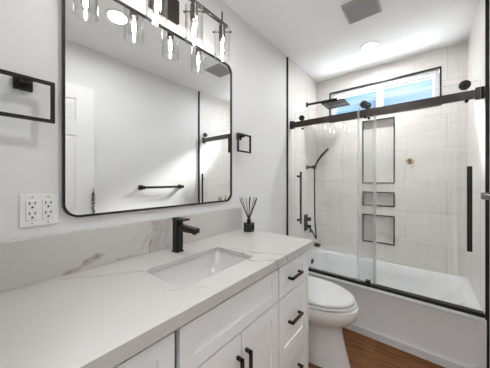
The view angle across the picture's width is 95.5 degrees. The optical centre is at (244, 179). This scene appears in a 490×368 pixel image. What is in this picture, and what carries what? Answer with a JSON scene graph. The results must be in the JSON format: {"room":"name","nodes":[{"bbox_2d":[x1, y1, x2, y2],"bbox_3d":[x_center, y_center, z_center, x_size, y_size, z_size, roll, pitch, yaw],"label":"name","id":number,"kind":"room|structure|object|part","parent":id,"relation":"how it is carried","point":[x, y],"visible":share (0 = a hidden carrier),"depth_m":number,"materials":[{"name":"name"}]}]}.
{"room":"bathroom","nodes":[
{"label":"bathroom","id":0,"kind":"room"},
{"bbox_2d":[0,0,316,252],"bbox_3d":[0.020,0.006,1.804,0.132,2.440,3.070,0,0,39],"label":"wall","id":1,"kind":"structure","parent":0,"point":[30,30],"depth_m":1.41,"materials":[{"name":"white paint"}]},
{"bbox_2d":[0,69,54,123],"bbox_3d":[-0.737,-0.273,0.736,0.058,0.150,0.158,0,0,39],"label":"towel ring","id":2,"kind":"object","parent":1,"relation":"attached to","point":[20,82],"visible":1,"depth_m":0.74,"materials":[{"name":"black metal"}]},
{"bbox_3d":[-0.731,-0.328,0.737,0.038,0.019,0.022,0,0,39],"label":"post","id":3,"kind":"part","parent":2,"relation":"part of","materials":[{"name":"black metal"}]},
{"bbox_2d":[19,193,58,227],"bbox_3d":[-0.726,0.105,0.788,0.009,0.113,0.104,0,0,39],"label":"outlet plate","id":4,"kind":"object","parent":1,"relation":"attached to","point":[34,209],"visible":1,"depth_m":0.78,"materials":[{"name":"white plastic"}]},
{"bbox_2d":[26,200,38,220],"bbox_3d":[-0.738,0.105,0.772,0.004,0.069,0.033,0,0,39],"label":"receptacle","id":5,"kind":"object","parent":4,"relation":"attached to","point":[32,206],"depth_m":0.77,"materials":[{"name":"white plastic"}]},
{"bbox_2d":[42,199,53,218],"bbox_3d":[-0.711,0.105,0.804,0.004,0.069,0.033,0,0,39],"label":"receptacle","id":6,"kind":"object","parent":4,"relation":"attached to","point":[47,204],"depth_m":0.80,"materials":[{"name":"white plastic"}]},
{"bbox_2d":[0,207,241,291],"bbox_3d":[-0.428,0.278,1.146,0.020,0.156,1.275,0,0,39],"label":"backsplash","id":7,"kind":"structure","parent":1,"relation":"attached to","point":[27,261],"depth_m":0.90,"materials":[{"name":"white stone"}]},
{"bbox_2d":[62,0,231,216],"bbox_3d":[-0.391,-0.325,1.198,0.015,0.942,0.938,0,0,39],"label":"mirror","id":8,"kind":"object","parent":1,"relation":"attached to","point":[147,110],"visible":0.99,"depth_m":1.05,"materials":[{"name":"black mirror"}]},
{"bbox_2d":[145,0,231,59],"bbox_3d":[-0.363,-0.865,1.112,0.166,0.282,0.721,0,0,39],"label":"vanity light","id":9,"kind":"object","parent":1,"relation":"attached to","point":[169,9],"visible":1,"depth_m":1.17,"materials":[{"name":"brown metal"}]},
{"bbox_2d":[145,0,167,22],"bbox_3d":[-0.400,-0.865,1.008,0.093,0.282,0.093,0,0,39],"label":"shade","id":10,"kind":"object","parent":9,"relation":"attached to","point":[156,1],"depth_m":1.00,"materials":[{"name":"clear glass"}]},
{"bbox_2d":[183,2,204,36],"bbox_3d":[-0.268,-0.865,1.171,0.093,0.282,0.093,0,0,39],"label":"shade","id":11,"kind":"object","parent":9,"relation":"attached to","point":[194,6],"depth_m":1.16,"materials":[{"name":"clear glass"}]},
{"bbox_2d":[213,12,231,59],"bbox_3d":[-0.137,-0.865,1.333,0.093,0.282,0.093,0,0,39],"label":"shade","id":12,"kind":"object","parent":9,"relation":"attached to","point":[223,25],"depth_m":1.32,"materials":[{"name":"clear glass"}]},
{"bbox_2d":[236,133,250,153],"bbox_3d":[-0.022,-0.268,1.619,0.058,0.140,0.150,0,0,39],"label":"towel ring","id":13,"kind":"object","parent":1,"relation":"attached to","point":[239,136],"visible":1,"depth_m":1.60,"materials":[{"name":"black metal"}]},
{"bbox_2d":[287,57,287,235],"bbox_3d":[0.420,0.006,2.201,0.014,2.440,0.010,0,0,39],"label":"trim","id":14,"kind":"structure","parent":1,"relation":"attached to","point":[287,57],"depth_m":2.19,"materials":[{"name":"black metal"}]},
{"bbox_2d":[304,214,310,232],"bbox_3d":[0.711,0.491,2.505,0.060,0.200,0.090,0,0,39],"label":"shower valve","id":15,"kind":"object","parent":1,"relation":"attached to","point":[306,218],"visible":1,"depth_m":2.50,"materials":[{"name":"black metal"}]},
{"bbox_3d":[0.690,0.481,2.522,0.007,0.180,0.090,0,0,39],"label":"wall plate","id":16,"kind":"part","parent":15,"relation":"part of","materials":[{"name":"black metal"}]},
{"bbox_2d":[306,148,328,238],"bbox_3d":[0.835,0.169,2.513,0.252,1.034,0.140,0,0,39],"label":"shower","id":17,"kind":"object","parent":1,"relation":"attached to","point":[327,149],"visible":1,"depth_m":2.49,"materials":[{"name":"black metal"}]},
{"bbox_2d":[306,98,349,109],"bbox_3d":[0.881,-0.843,2.419,0.433,0.094,0.230,0,0,39],"label":"shower head","id":18,"kind":"object","parent":1,"relation":"attached to","point":[330,102],"visible":1,"depth_m":2.37},
{"bbox_3d":[0.843,-0.857,2.444,0.324,0.035,0.025,0,0,39],"label":"arm","id":19,"kind":"part","parent":18,"relation":"part of","materials":[{"name":"black metal"}]},
{"bbox_3d":[0.960,-0.802,2.355,0.230,0.012,0.230,0,0,39],"label":"head plate","id":20,"kind":"part","parent":18,"relation":"part of","materials":[{"name":"grey metal"}]},
{"bbox_2d":[222,0,479,82],"bbox_3d":[0.054,-1.264,0.567,2.300,0.100,4.950,0,0,39],"label":"ceiling","id":21,"kind":"structure","parent":0,"point":[317,36],"depth_m":1.78,"materials":[{"name":"paint"}]},
{"bbox_2d":[341,0,381,24],"bbox_3d":[0.821,-1.206,1.567,0.216,0.016,0.220,0,0,39],"label":"ceiling vent","id":22,"kind":"object","parent":21,"relation":"in","point":[354,11],"visible":1,"depth_m":1.57,"materials":[{"name":"grey plastic"}]},
{"bbox_2d":[360,41,379,51],"bbox_3d":[1.134,-1.211,2.022,0.164,0.006,0.164,0,0,39],"label":"recessed light","id":23,"kind":"object","parent":21,"relation":"in","point":[372,45],"visible":1,"depth_m":2.02,"materials":[{"name":"white plastic"}]},
{"bbox_2d":[308,327,444,367],"bbox_3d":[0.038,1.256,0.548,2.300,0.060,4.900,0,0,39],"label":"floor","id":24,"kind":"structure","parent":0,"point":[363,351],"depth_m":1.54,"materials":[{"name":"brown wood"}]},
{"bbox_2d":[113,251,307,367],"bbox_3d":[-0.217,0.801,0.964,0.556,0.850,1.249,0,0,39],"label":"vanity cabinet","id":25,"kind":"object","parent":24,"relation":"on","point":[264,324],"visible":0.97,"depth_m":0.87,"materials":[{"name":"white paint"}]},
{"bbox_3d":[-0.303,0.484,0.479,0.019,0.146,0.333,0,0,39],"label":"drawer","id":26,"kind":"part","parent":25,"relation":"part of","materials":[{"name":"white paint"}]},
{"bbox_2d":[0,228,313,367],"bbox_3d":[-0.214,0.375,0.986,0.555,0.038,1.295,0,0,39],"label":"countertop","id":27,"kind":"structure","parent":25,"relation":"on","point":[102,316],"depth_m":0.64,"materials":[{"name":"white stone"}]},
{"bbox_2d":[172,217,199,252],"bbox_3d":[-0.285,0.272,1.071,0.173,0.169,0.044,0,0,39],"label":"faucet","id":28,"kind":"object","parent":27,"relation":"on","point":[179,227],"visible":1,"depth_m":1.09,"materials":[{"name":"black metal"}]},
{"bbox_3d":[-0.315,0.197,1.095,0.094,0.020,0.040,0,0,39],"label":"lever","id":29,"kind":"part","parent":28,"relation":"part of","materials":[{"name":"black metal"}]},
{"bbox_3d":[-0.271,0.234,1.059,0.136,0.033,0.032,0,0,39],"label":"spout","id":30,"kind":"part","parent":28,"relation":"part of","materials":[{"name":"black metal"}]},
{"bbox_2d":[150,251,246,287],"bbox_3d":[-0.178,0.446,0.957,0.276,0.137,0.436,0,0,39],"label":"sink","id":31,"kind":"object","parent":27,"relation":"in","point":[184,274],"visible":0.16,"depth_m":1.07,"materials":[{"name":"white ceramic"}]},
{"bbox_2d":[240,196,256,231],"bbox_3d":[0.026,0.237,1.546,0.126,0.239,0.139,0,0,-3],"label":"reed diffuser","id":32,"kind":"object","parent":27,"relation":"on","point":[248,226],"visible":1,"depth_m":1.53,"materials":[{"name":"black glass"}]},
{"bbox_2d":[243,222,253,231],"bbox_3d":[0.027,0.325,1.552,0.077,0.062,0.077,0,0,39],"label":"bottle","id":33,"kind":"object","parent":32,"relation":"attached to","point":[247,226],"depth_m":1.52,"materials":[{"name":"black glass"}]},
{"bbox_3d":[-0.105,0.841,0.723,0.019,0.553,0.261,0,0,39],"label":"cabinet door","id":34,"kind":"part","parent":25,"relation":"part of","materials":[{"name":"white paint"}]},
{"bbox_3d":[-0.017,0.709,0.793,0.030,0.150,0.011,0,0,39],"label":"bar pull","id":35,"kind":"part","parent":25,"relation":"part of","materials":[{"name":"black metal"}]},
{"bbox_3d":[0.015,0.709,0.832,0.030,0.150,0.011,0,0,39],"label":"bar pull","id":36,"kind":"part","parent":25,"relation":"part of","materials":[{"name":"black metal"}]},
{"bbox_3d":[0.064,0.841,0.932,0.019,0.553,0.263,0,0,39],"label":"cabinet door","id":37,"kind":"part","parent":25,"relation":"part of","materials":[{"name":"white paint"}]},
{"bbox_3d":[0.249,0.714,1.161,0.019,0.298,0.308,0,0,39],"label":"drawer","id":38,"kind":"part","parent":25,"relation":"part of","materials":[{"name":"white paint"}]},
{"bbox_3d":[0.249,0.994,1.161,0.019,0.248,0.308,0,0,39],"label":"drawer","id":39,"kind":"part","parent":25,"relation":"part of","materials":[{"name":"white paint"}]},
{"bbox_3d":[0.249,0.484,1.161,0.019,0.146,0.308,0,0,39],"label":"drawer","id":40,"kind":"part","parent":25,"relation":"part of","materials":[{"name":"white paint"}]},
{"bbox_3d":[0.261,0.702,1.136,0.030,0.011,0.118,0,0,39],"label":"bar pull","id":41,"kind":"part","parent":25,"relation":"part of","materials":[{"name":"black metal"}]},
{"bbox_3d":[0.261,0.484,1.136,0.030,0.011,0.118,0,0,39],"label":"bar pull","id":42,"kind":"part","parent":25,"relation":"part of","materials":[{"name":"black metal"}]},
{"bbox_2d":[308,275,358,367],"bbox_3d":[0.436,0.876,1.638,0.729,0.699,0.384,0,0,39],"label":"toilet","id":43,"kind":"object","parent":24,"relation":"on","point":[331,307],"visible":0.38,"depth_m":1.45,"materials":[{"name":"white ceramic"}]},
{"bbox_3d":[0.495,0.783,1.590,0.530,0.038,0.368,0,0,39],"label":"lid","id":44,"kind":"part","parent":43,"relation":"part of","materials":[{"name":"white plastic"}]},
{"bbox_3d":[0.499,0.810,1.587,0.539,0.016,0.380,0,0,39],"label":"seat","id":45,"kind":"part","parent":43,"relation":"part of","materials":[{"name":"white plastic"}]},
{"bbox_3d":[0.456,1.023,1.622,0.678,0.406,0.384,0,0,39],"label":"bowl","id":46,"kind":"part","parent":43,"relation":"part of","materials":[{"name":"white ceramic"}]},
{"bbox_2d":[308,248,486,367],"bbox_3d":[1.175,1.037,2.060,1.341,0.378,0.771,0,0,39],"label":"bathtub","id":47,"kind":"object","parent":24,"relation":"on","point":[442,336],"visible":0.62,"depth_m":1.67,"materials":[{"name":"white ceramic"}]},
{"bbox_2d":[308,267,484,317],"bbox_3d":[0.979,0.837,1.818,1.340,0.022,0.086,0,0,39],"label":"track","id":48,"kind":"object","parent":47,"relation":"on","point":[479,313],"visible":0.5,"depth_m":1.62,"materials":[{"name":"black metal"}]},
{"bbox_2d":[308,248,485,320],"bbox_3d":[1.175,0.993,2.060,1.341,0.290,0.771,0,0,39],"label":"basin","id":49,"kind":"object","parent":47,"relation":"in","point":[373,304],"depth_m":1.91,"materials":[{"name":"white ceramic"}]},
{"bbox_2d":[317,41,467,276],"bbox_3d":[1.463,0.006,2.416,1.366,2.440,0.140,0,0,39],"label":"wall","id":50,"kind":"structure","parent":0,"point":[429,211],"depth_m":2.24,"materials":[{"name":"tile"}]},
{"bbox_2d":[362,116,394,183],"bbox_3d":[1.415,-0.306,2.369,0.299,0.684,0.018,0,0,39],"label":"trim","id":51,"kind":"structure","parent":50,"relation":"attached to","point":[393,182],"depth_m":2.34,"materials":[{"name":"black metal"}]},
{"bbox_2d":[362,214,394,245],"bbox_3d":[1.415,0.521,2.369,0.299,0.300,0.018,0,0,39],"label":"trim","id":52,"kind":"structure","parent":50,"relation":"attached to","point":[393,244],"depth_m":2.35,"materials":[{"name":"black metal"}]},
{"bbox_2d":[362,191,394,206],"bbox_3d":[1.415,0.202,2.369,0.299,0.152,0.018,0,0,39],"label":"trim","id":53,"kind":"structure","parent":50,"relation":"attached to","point":[362,191],"depth_m":2.35,"materials":[{"name":"black metal"}]},
{"bbox_2d":[331,69,438,114],"bbox_3d":[1.452,-0.867,2.413,0.984,0.330,0.080,0,0,39],"label":"window","id":54,"kind":"structure","parent":50,"relation":"in","point":[434,75],"depth_m":2.35,"materials":[{"name":"white plastic"}]},
{"bbox_3d":[1.272,-0.867,2.565,0.439,0.256,0.030,0,0,39],"label":"sash frame","id":55,"kind":"part","parent":54,"relation":"part of","materials":[{"name":"white plastic"}]},
{"bbox_3d":[1.645,-0.867,2.263,0.420,0.256,0.030,0,0,39],"label":"sash frame","id":56,"kind":"part","parent":54,"relation":"part of","materials":[{"name":"white plastic"}]},
{"bbox_2d":[329,66,441,122],"bbox_3d":[1.416,-0.867,2.369,1.014,0.360,0.018,0,0,39],"label":"trim","id":57,"kind":"structure","parent":50,"relation":"attached to","point":[440,67],"depth_m":2.27,"materials":[{"name":"black metal"}]},
{"bbox_2d":[406,158,413,163],"bbox_3d":[1.616,-0.187,2.181,0.060,0.060,0.034,0,0,39],"label":"brass fitting","id":58,"kind":"object","parent":50,"relation":"attached to","point":[409,160],"visible":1,"depth_m":2.18,"materials":[{"name":"gold metal"}]},
{"bbox_2d":[468,0,489,367],"bbox_3d":[1.166,0.006,0.877,0.132,2.440,3.070,0,0,39],"label":"wall","id":59,"kind":"structure","parent":0,"point":[476,40],"depth_m":1.55,"materials":[{"name":"tile"}]},
{"bbox_2d":[290,86,484,128],"bbox_3d":[0.980,-0.549,1.819,1.342,0.074,0.032,0,0,39],"label":"shower rail","id":60,"kind":"object","parent":59,"relation":"attached to","point":[478,93],"visible":0.98,"depth_m":1.66,"materials":[{"name":"brown metal"}]},
{"bbox_2d":[295,79,480,283],"bbox_3d":[0.986,0.086,1.819,1.295,1.511,0.144,0,0,39],"label":"door","id":61,"kind":"structure","parent":60,"relation":"hanging from","point":[464,85],"depth_m":1.40,"materials":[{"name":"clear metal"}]},
{"bbox_3d":[0.562,0.178,2.241,0.021,0.524,0.021,0,0,39],"label":"pull handle","id":62,"kind":"part","parent":61,"relation":"part of","materials":[{"name":"black metal"}]},
{"bbox_3d":[1.200,0.108,1.607,0.695,1.468,0.008,0,0,39],"label":"glass panel","id":63,"kind":"part","parent":61,"relation":"part of","materials":[{"name":"clear glass"}]},
{"bbox_3d":[1.415,0.181,1.404,0.024,0.534,0.038,0,0,39],"label":"pull handle","id":64,"kind":"part","parent":61,"relation":"part of","materials":[{"name":"black metal"}]},
{"bbox_2d":[481,192,489,200],"bbox_3d":[1.096,0.082,0.936,0.075,0.050,0.545,0,0,39],"label":"door handle","id":65,"kind":"object","parent":59,"relation":"attached to","point":[486,196],"visible":1,"depth_m":1.09,"materials":[{"name":"silver metal"}]},
{"bbox_2d":[485,0,488,367],"bbox_3d":[1.468,0.006,1.349,0.016,2.440,0.016,0,0,39],"label":"trim","id":66,"kind":"structure","parent":59,"relation":"attached to","point":[486,1],"depth_m":1.34,"materials":[{"name":"black metal"}]}
]}

